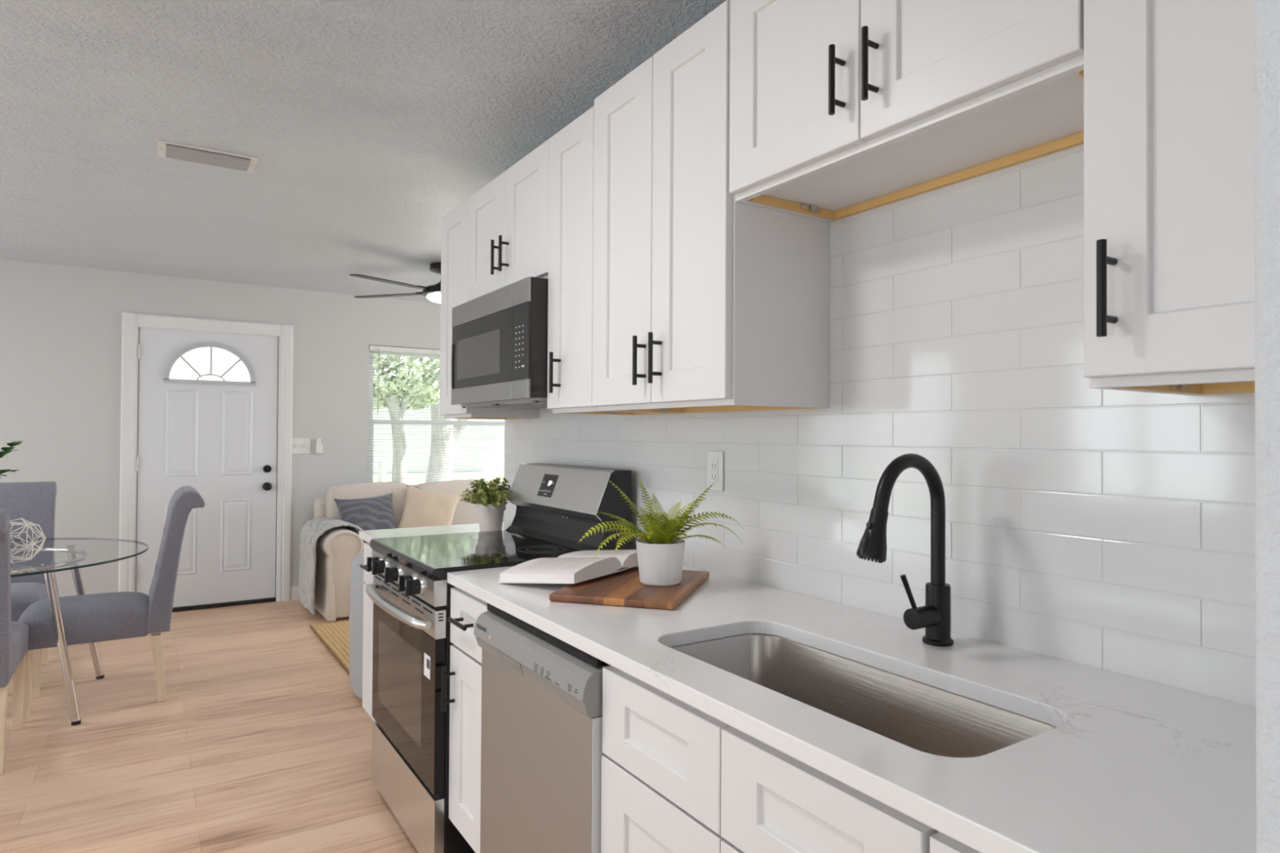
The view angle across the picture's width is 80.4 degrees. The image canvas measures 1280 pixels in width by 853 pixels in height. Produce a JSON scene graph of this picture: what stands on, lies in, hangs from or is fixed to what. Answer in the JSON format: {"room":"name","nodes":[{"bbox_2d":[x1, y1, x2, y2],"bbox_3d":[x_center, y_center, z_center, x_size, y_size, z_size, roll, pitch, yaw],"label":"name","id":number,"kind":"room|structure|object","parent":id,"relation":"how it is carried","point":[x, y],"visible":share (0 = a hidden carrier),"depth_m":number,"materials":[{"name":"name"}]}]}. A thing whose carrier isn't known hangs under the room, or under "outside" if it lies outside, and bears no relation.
{"room":"kitchen","nodes":[
{"label":"kitchen","id":0,"kind":"room"},
{"bbox_2d":[0,599,418,852],"bbox_3d":[-0.414,1.391,2.214,8.100,0.120,9.085,1,-1,-33],"label":"floor","id":1,"kind":"structure","parent":0,"point":[260,740],"depth_m":3.11,"materials":[{"name":"brown wood"}]},
{"bbox_2d":[0,508,28,774],"bbox_3d":[-2.716,0.815,2.960,0.444,1.020,0.730,1,-1,-33],"label":"dining chair","id":2,"kind":"object","parent":1,"relation":"on","point":[14,635],"visible":1,"depth_m":2.90,"materials":[{"name":"grey fabric"}]},
{"bbox_2d":[0,481,57,664],"bbox_3d":[-3.403,0.823,4.004,0.444,1.020,0.730,1,-1,-33],"label":"dining chair","id":3,"kind":"object","parent":1,"relation":"on","point":[34,502],"visible":0.37,"depth_m":4.23,"materials":[{"name":"grey fabric"}]},
{"bbox_2d":[10,537,148,725],"bbox_3d":[-2.966,0.956,3.381,1.290,0.744,1.290,1,-1,-33],"label":"dining table","id":4,"kind":"object","parent":1,"relation":"on","point":[73,546],"visible":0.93,"depth_m":3.44,"materials":[{"name":"clear glass"}]},
{"bbox_2d":[0,440,22,478],"bbox_3d":[-3.075,0.315,3.433,0.457,0.537,0.322,0,-1,7],"label":"plant","id":5,"kind":"object","parent":4,"relation":"on","point":[6,450],"visible":1,"depth_m":3.48,"materials":[{"name":"green plant"}]},
{"bbox_2d":[9,517,46,564],"bbox_3d":[-2.649,0.486,3.226,0.194,0.193,0.182,1,-1,-33],"label":"ball","id":6,"kind":"object","parent":4,"relation":"on","point":[33,543],"visible":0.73,"depth_m":3.24,"materials":[{"name":"white metal"}]},
{"bbox_2d":[17,485,204,723],"bbox_3d":[-2.592,0.825,3.754,0.730,1.020,0.444,1,-1,-33],"label":"dining chair","id":7,"kind":"object","parent":1,"relation":"on","point":[115,615],"visible":0.9,"depth_m":3.65,"materials":[{"name":"grey fabric"}]},
{"bbox_2d":[309,620,349,674],"bbox_3d":[-0.916,1.351,4.839,1.907,0.012,1.900,1,-1,-33],"label":"jute rug","id":8,"kind":"object","parent":1,"relation":"on","point":[335,636],"visible":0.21,"depth_m":4.80,"materials":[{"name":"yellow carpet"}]},
{"bbox_2d":[348,551,366,699],"bbox_3d":[-0.995,0.990,3.905,0.920,0.688,0.812,1,-1,-33],"label":"end panel","id":9,"kind":"object","parent":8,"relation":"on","point":[356,597],"visible":0.04,"depth_m":3.65,"materials":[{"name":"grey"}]},
{"bbox_2d":[359,542,374,720],"bbox_3d":[-0.772,0.896,3.070,0.680,0.884,0.312,1,-1,-33],"label":"base cabinet","id":10,"kind":"object","parent":1,"relation":"on","point":[367,647],"visible":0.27,"depth_m":2.97,"materials":[{"name":"white wood"}]},
{"bbox_2d":[359,521,511,542],"bbox_3d":[-0.768,0.439,3.097,0.655,0.028,0.358,1,-1,-33],"label":"countertop","id":11,"kind":"structure","parent":10,"relation":"on","point":[366,535],"depth_m":3.07,"materials":[{"name":"stone"}]},
{"bbox_2d":[460,476,511,531],"bbox_3d":[-0.612,0.314,3.081,0.214,0.222,0.208,0,-1,30],"label":"potted shrublet","id":12,"kind":"object","parent":11,"relation":"on","point":[491,509],"visible":0.98,"depth_m":3.04,"materials":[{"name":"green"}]},
{"bbox_2d":[313,479,503,622],"bbox_3d":[-1.665,0.898,6.054,1.741,0.914,0.892,1,-1,-33],"label":"sofa","id":13,"kind":"object","parent":1,"relation":"on","point":[336,549],"visible":0.32,"depth_m":5.59,"materials":[{"name":"fabric"}]},
{"bbox_2d":[297,515,363,614],"bbox_3d":[-2.285,1.000,5.600,0.370,0.632,0.630,1,-1,-33],"label":"throw blanket","id":14,"kind":"object","parent":13,"relation":"on","point":[312,530],"visible":0.91,"depth_m":5.46,"materials":[{"name":"fabric"}]},
{"bbox_2d":[333,493,397,542],"bbox_3d":[-2.069,0.706,5.774,0.476,0.374,0.193,1,-1,-42],"label":"throw pillow","id":15,"kind":"object","parent":13,"relation":"on","point":[377,513],"visible":0.67,"depth_m":5.73,"materials":[{"name":"blue fabric"}]},
{"bbox_2d":[325,481,406,527],"bbox_3d":[-2.118,0.696,5.971,0.650,0.518,0.247,1,-1,-33],"label":"cushion","id":16,"kind":"object","parent":13,"relation":"on","point":[367,490],"depth_m":5.89,"materials":[{"name":"fabric"}]},
{"bbox_2d":[397,484,461,528],"bbox_3d":[-1.676,0.701,5.996,0.496,0.482,0.239,0,-1,-9],"label":"throw pillow","id":17,"kind":"object","parent":13,"relation":"on","point":[422,508],"visible":0.74,"depth_m":5.96,"materials":[{"name":"beige fabric"}]},
{"bbox_2d":[413,479,490,524],"bbox_3d":[-1.553,0.704,6.336,0.655,0.518,0.247,1,-1,-33],"label":"cushion","id":18,"kind":"object","parent":13,"relation":"on","point":[465,513],"depth_m":6.27,"materials":[{"name":"fabric"}]},
{"bbox_2d":[441,586,488,852],"bbox_3d":[-0.212,0.890,2.203,0.680,0.884,0.283,1,-1,-33],"label":"base cabinet","id":19,"kind":"object","parent":1,"relation":"on","point":[465,654],"visible":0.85,"depth_m":2.06,"materials":[{"name":"white wood"}]},
{"bbox_2d":[365,462,631,852],"bbox_3d":[-0.527,0.737,2.605,0.720,1.194,0.722,1,-1,-33],"label":"electric range","id":20,"kind":"object","parent":1,"relation":"on","point":[410,591],"visible":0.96,"depth_m":2.46,"materials":[{"name":"silver metal"}]},
{"bbox_2d":[369,529,580,581],"bbox_3d":[-0.516,0.425,2.615,0.637,0.035,0.722,1,-1,-33],"label":"cooktop","id":21,"kind":"object","parent":20,"relation":"in","point":[428,557],"depth_m":2.51,"materials":[{"name":"grey glass"}]},
{"bbox_2d":[473,603,609,852],"bbox_3d":[0.014,0.887,1.834,0.664,0.884,0.570,1,-1,-33],"label":"dishwasher","id":22,"kind":"object","parent":1,"relation":"on","point":[541,726],"visible":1,"depth_m":1.63,"materials":[{"name":"silver metal"}]},
{"bbox_2d":[600,634,937,852],"bbox_3d":[0.387,0.883,1.309,0.643,0.884,0.711,1,-1,-33],"label":"base cabinet","id":23,"kind":"object","parent":1,"relation":"on","point":[676,777],"visible":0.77,"depth_m":1.17,"materials":[{"name":"white wood"}]},
{"bbox_2d":[447,564,1256,852],"bbox_3d":[0.237,0.427,1.543,0.655,0.028,1.892,1,-1,-33],"label":"countertop","id":24,"kind":"structure","parent":23,"relation":"on","point":[1128,764],"depth_m":1.04,"materials":[{"name":"stone"}]},
{"bbox_2d":[497,549,638,583],"bbox_3d":[-0.152,0.381,2.117,0.251,0.068,0.439,0,-1,32],"label":"open book","id":25,"kind":"object","parent":24,"relation":"on","point":[574,567],"visible":0.94,"depth_m":1.98,"materials":[{"name":"white paper"}]},
{"bbox_2d":[524,556,605,568],"bbox_3d":[-0.203,0.362,2.020,0.178,0.029,0.150,0,-1,32],"label":"page","id":26,"kind":"object","parent":25,"relation":"on","point":[574,562],"depth_m":1.99,"materials":[{"name":"grey paper"}]},
{"bbox_2d":[571,549,636,555],"bbox_3d":[-0.086,0.364,2.205,0.178,0.022,0.150,0,-1,32],"label":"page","id":27,"kind":"object","parent":25,"relation":"on","point":[624,552],"depth_m":2.17,"materials":[{"name":"grey paper"}]},
{"bbox_2d":[549,567,709,609],"bbox_3d":[-0.011,0.406,1.944,0.305,0.018,0.415,0,-1,16],"label":"cutting board","id":28,"kind":"object","parent":24,"relation":"on","point":[624,588],"visible":0.74,"depth_m":1.82,"materials":[{"name":"brown wood"}]},
{"bbox_2d":[578,476,743,586],"bbox_3d":[0.058,0.262,1.909,0.425,0.268,0.215,1,-1,-24],"label":"potted fern","id":29,"kind":"object","parent":28,"relation":"on","point":[660,554],"visible":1,"depth_m":1.89,"materials":[{"name":"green plant"}]},
{"bbox_2d":[635,537,684,586],"bbox_3d":[0.052,0.344,1.932,0.125,0.106,0.125,1,-1,-33],"label":"pot","id":30,"kind":"object","parent":29,"relation":"attached to","point":[660,560],"depth_m":1.88,"materials":[{"name":"white ceramic"}]},
{"bbox_2d":[671,633,1056,757],"bbox_3d":[0.320,0.540,1.274,0.361,0.200,0.736,1,-1,-33],"label":"sink","id":31,"kind":"object","parent":24,"relation":"in","point":[914,714],"visible":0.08,"depth_m":1.36,"materials":[{"name":"silver metal"}]},
{"bbox_2d":[856,453,953,646],"bbox_3d":[0.492,0.231,1.402,0.245,0.363,0.056,1,-1,-33],"label":"faucet","id":32,"kind":"object","parent":24,"relation":"on","point":[935,616],"visible":1,"depth_m":1.42,"materials":[{"name":"black metal"}]},
{"bbox_2d":[929,831,981,852],"bbox_3d":[0.667,0.880,0.877,0.643,0.884,0.306,1,-1,-33],"label":"base cabinet","id":33,"kind":"object","parent":1,"relation":"on","point":[940,842],"visible":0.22,"depth_m":0.82,"materials":[{"name":"white wood"}]},
{"bbox_2d":[0,259,440,597],"bbox_3d":[-2.831,0.138,5.980,8.100,2.442,0.150,1,-1,-33],"label":"wall","id":34,"kind":"structure","parent":0,"point":[60,326],"depth_m":5.32,"materials":[{"name":"grey paint"}]},
{"bbox_2d":[118,312,293,601],"bbox_3d":[-3.232,0.277,5.696,1.111,2.152,0.150,1,-1,-33],"label":"trim","id":35,"kind":"structure","parent":34,"relation":"attached to","point":[131,322],"depth_m":5.58,"materials":[{"name":"white wood"}]},
{"bbox_2d":[134,326,278,612],"bbox_3d":[-3.213,0.320,5.661,0.915,2.066,0.169,1,-1,-33],"label":"door","id":36,"kind":"structure","parent":34,"relation":"in","point":[207,401],"depth_m":5.66,"materials":[{"name":"white wood"}]},
{"bbox_2d":[290,586,298,599],"bbox_3d":[-2.797,1.306,5.895,7.790,0.105,0.014,1,-1,-33],"label":"baseboard","id":37,"kind":"structure","parent":34,"relation":"attached to","point":[294,589],"depth_m":5.95,"materials":[{"name":"white wood"}]},
{"bbox_2d":[292,438,310,453],"bbox_3d":[-2.673,0.153,5.982,0.137,0.123,0.018,1,-1,-33],"label":"light switch","id":38,"kind":"object","parent":34,"relation":"attached to","point":[300,446],"visible":1,"depth_m":5.98,"materials":[{"name":"white plastic"}]},
{"bbox_2d":[315,438,323,453],"bbox_3d":[-2.558,0.157,6.049,0.058,0.128,0.030,1,-1,-33],"label":"remote","id":39,"kind":"object","parent":34,"relation":"attached to","point":[318,446],"visible":1,"depth_m":6.04,"materials":[{"name":"white plastic"}]},
{"bbox_2d":[367,351,504,488],"bbox_3d":[-1.622,-0.048,6.751,1.577,1.245,0.160,1,-1,-33],"label":"window","id":40,"kind":"structure","parent":34,"relation":"in","point":[370,454],"depth_m":6.42,"materials":[{"name":"white plastic"}]},
{"bbox_2d":[367,345,504,485],"bbox_3d":[-1.605,-0.063,6.726,1.553,1.207,0.050,1,-1,-33],"label":"window blind","id":41,"kind":"object","parent":40,"relation":"attached to","point":[371,348],"visible":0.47,"depth_m":6.51,"materials":[{"name":"white plastic"}]},
{"bbox_2d":[0,0,729,303],"bbox_3d":[-0.398,-1.186,2.243,8.100,0.150,9.085,1,-1,-33],"label":"ceiling","id":42,"kind":"structure","parent":0,"point":[366,123],"depth_m":2.72,"materials":[{"name":"white paint"}]},
{"bbox_2d":[158,139,257,172],"bbox_3d":[-1.772,-1.101,3.111,0.347,0.016,0.195,1,-1,-33],"label":"ceiling vent","id":43,"kind":"object","parent":42,"relation":"in","point":[165,150],"visible":1,"depth_m":3.08,"materials":[{"name":"white metal"}]},
{"bbox_2d":[349,262,440,303],"bbox_3d":[-1.276,-0.957,5.066,1.336,0.256,1.302,1,-1,-33],"label":"ceiling fan","id":44,"kind":"object","parent":42,"relation":"hanging from","point":[433,292],"visible":0.41,"depth_m":4.99,"materials":[{"name":"black metal"}]},
{"bbox_2d":[475,501,506,531],"bbox_3d":[-0.608,0.367,3.087,0.121,0.115,0.121,1,-1,-33],"label":"pot","id":45,"kind":"object","parent":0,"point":[490,517],"depth_m":3.04,"materials":[{"name":"beige ceramic"}]},
{"bbox_2d":[1253,0,1279,852],"bbox_3d":[0.781,0.099,0.672,0.706,2.442,0.162,1,-1,-33],"label":"wall","id":46,"kind":"structure","parent":0,"point":[1266,12],"depth_m":0.54,"materials":[{"name":"white paint"}]},
{"bbox_3d":[0.944,0.106,1.186,0.123,2.442,5.570,1,-1,-33],"label":"wall","id":47,"kind":"structure","parent":0,"visible":0},
{"bbox_2d":[503,143,1255,707],"bbox_3d":[0.206,-0.234,2.215,0.008,1.538,3.046,1,-1,-33],"label":"wall","id":48,"kind":"structure","parent":47,"relation":"attached to","point":[1108,530],"depth_m":1.47,"materials":[{"name":"white tile"}]},
{"bbox_2d":[440,198,538,419],"bbox_3d":[-0.660,-0.476,3.229,0.351,0.882,0.333,1,-1,-33],"label":"upper cabinet","id":49,"kind":"object","parent":48,"relation":"attached to","point":[455,224],"visible":0.34,"depth_m":3.18,"materials":[{"name":"white wood"}]},
{"bbox_2d":[467,138,549,301],"bbox_3d":[-0.371,-0.698,2.786,0.351,0.446,0.723,1,-1,-33],"label":"upper cabinet","id":50,"kind":"object","parent":48,"relation":"attached to","point":[508,216],"visible":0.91,"depth_m":2.65,"materials":[{"name":"white wood"}]},
{"bbox_2d":[451,276,548,408],"bbox_3d":[-0.387,-0.269,2.772,0.380,0.393,0.716,1,-1,-33],"label":"microwave","id":51,"kind":"object","parent":50,"relation":"attached to","point":[500,345],"visible":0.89,"depth_m":2.55,"materials":[{"name":"black metal"}]},
{"bbox_2d":[546,106,671,414],"bbox_3d":[-0.097,-0.483,2.358,0.351,0.882,0.288,1,-1,-33],"label":"upper cabinet","id":52,"kind":"object","parent":48,"relation":"attached to","point":[571,172],"visible":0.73,"depth_m":2.29,"materials":[{"name":"white wood"}]},
{"bbox_2d":[591,0,829,413],"bbox_3d":[0.145,-0.494,1.982,0.351,0.900,0.602,1,-1,-33],"label":"upper cabinet","id":53,"kind":"object","parent":48,"relation":"attached to","point":[704,300],"visible":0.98,"depth_m":1.80,"materials":[{"name":"white wood"}]},
{"bbox_2d":[706,450,724,491],"bbox_3d":[0.215,0.127,2.177,0.008,0.114,0.071,1,-1,-33],"label":"outlet","id":54,"kind":"object","parent":48,"relation":"attached to","point":[715,459],"visible":0.96,"depth_m":2.17,"materials":[{"name":"white plastic"}]},
{"bbox_2d":[728,0,1084,222],"bbox_3d":[0.513,-0.723,1.419,0.351,0.456,0.744,1,-1,-33],"label":"upper cabinet","id":55,"kind":"object","parent":48,"relation":"attached to","point":[839,109],"visible":0.97,"depth_m":1.36,"materials":[{"name":"white wood"}]},
{"bbox_2d":[1083,0,1254,395],"bbox_3d":[0.798,-0.503,0.973,0.351,0.902,0.308,1,-1,-33],"label":"upper cabinet","id":56,"kind":"object","parent":48,"relation":"attached to","point":[1169,202],"visible":1,"depth_m":0.94,"materials":[{"name":"white wood"}]},
{"label":"outside","id":57,"kind":"structure","parent":0,"visible":0},
{"bbox_2d":[373,450,504,484],"bbox_3d":[-18.916,2.031,36.367,95.000,0.150,68.355,1,-1,-33],"label":"ground","id":58,"kind":"structure","parent":57,"point":[492,475],"depth_m":29.69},
{"bbox_2d":[377,459,386,482],"bbox_3d":[-3.821,1.132,11.215,0.117,1.280,0.120,1,-1,-33],"label":"post","id":59,"kind":"object","parent":58,"relation":"on","point":[383,469],"visible":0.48,"depth_m":11.17,"materials":[{"name":"white plastic"}]},
{"bbox_2d":[373,354,439,483],"bbox_3d":[-4.226,-0.074,12.863,3.102,3.797,2.128,1,-1,-33],"label":"tree","id":60,"kind":"object","parent":58,"relation":"on","point":[397,435],"visible":0.41,"depth_m":12.35,"materials":[{"name":"green plant"}]},
{"bbox_2d":[373,397,503,474],"bbox_3d":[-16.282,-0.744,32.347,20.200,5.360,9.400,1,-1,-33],"label":"fence","id":61,"kind":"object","parent":58,"relation":"on","point":[497,442],"visible":0.06,"depth_m":32.29,"materials":[{"name":"white"}]},
{"bbox_3d":[-5.715,1.796,15.939,95.000,0.014,2.000,1,-1,-33],"label":"path","id":62,"kind":"object","parent":58,"relation":"on","visible":0},
{"bbox_2d":[425,375,471,482],"bbox_3d":[-4.468,-1.965,17.343,5.218,7.681,3.840,1,-1,-33],"label":"tree","id":63,"kind":"object","parent":62,"relation":"on","point":[439,433],"visible":0.02,"depth_m":17.10,"materials":[{"name":"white plant"}]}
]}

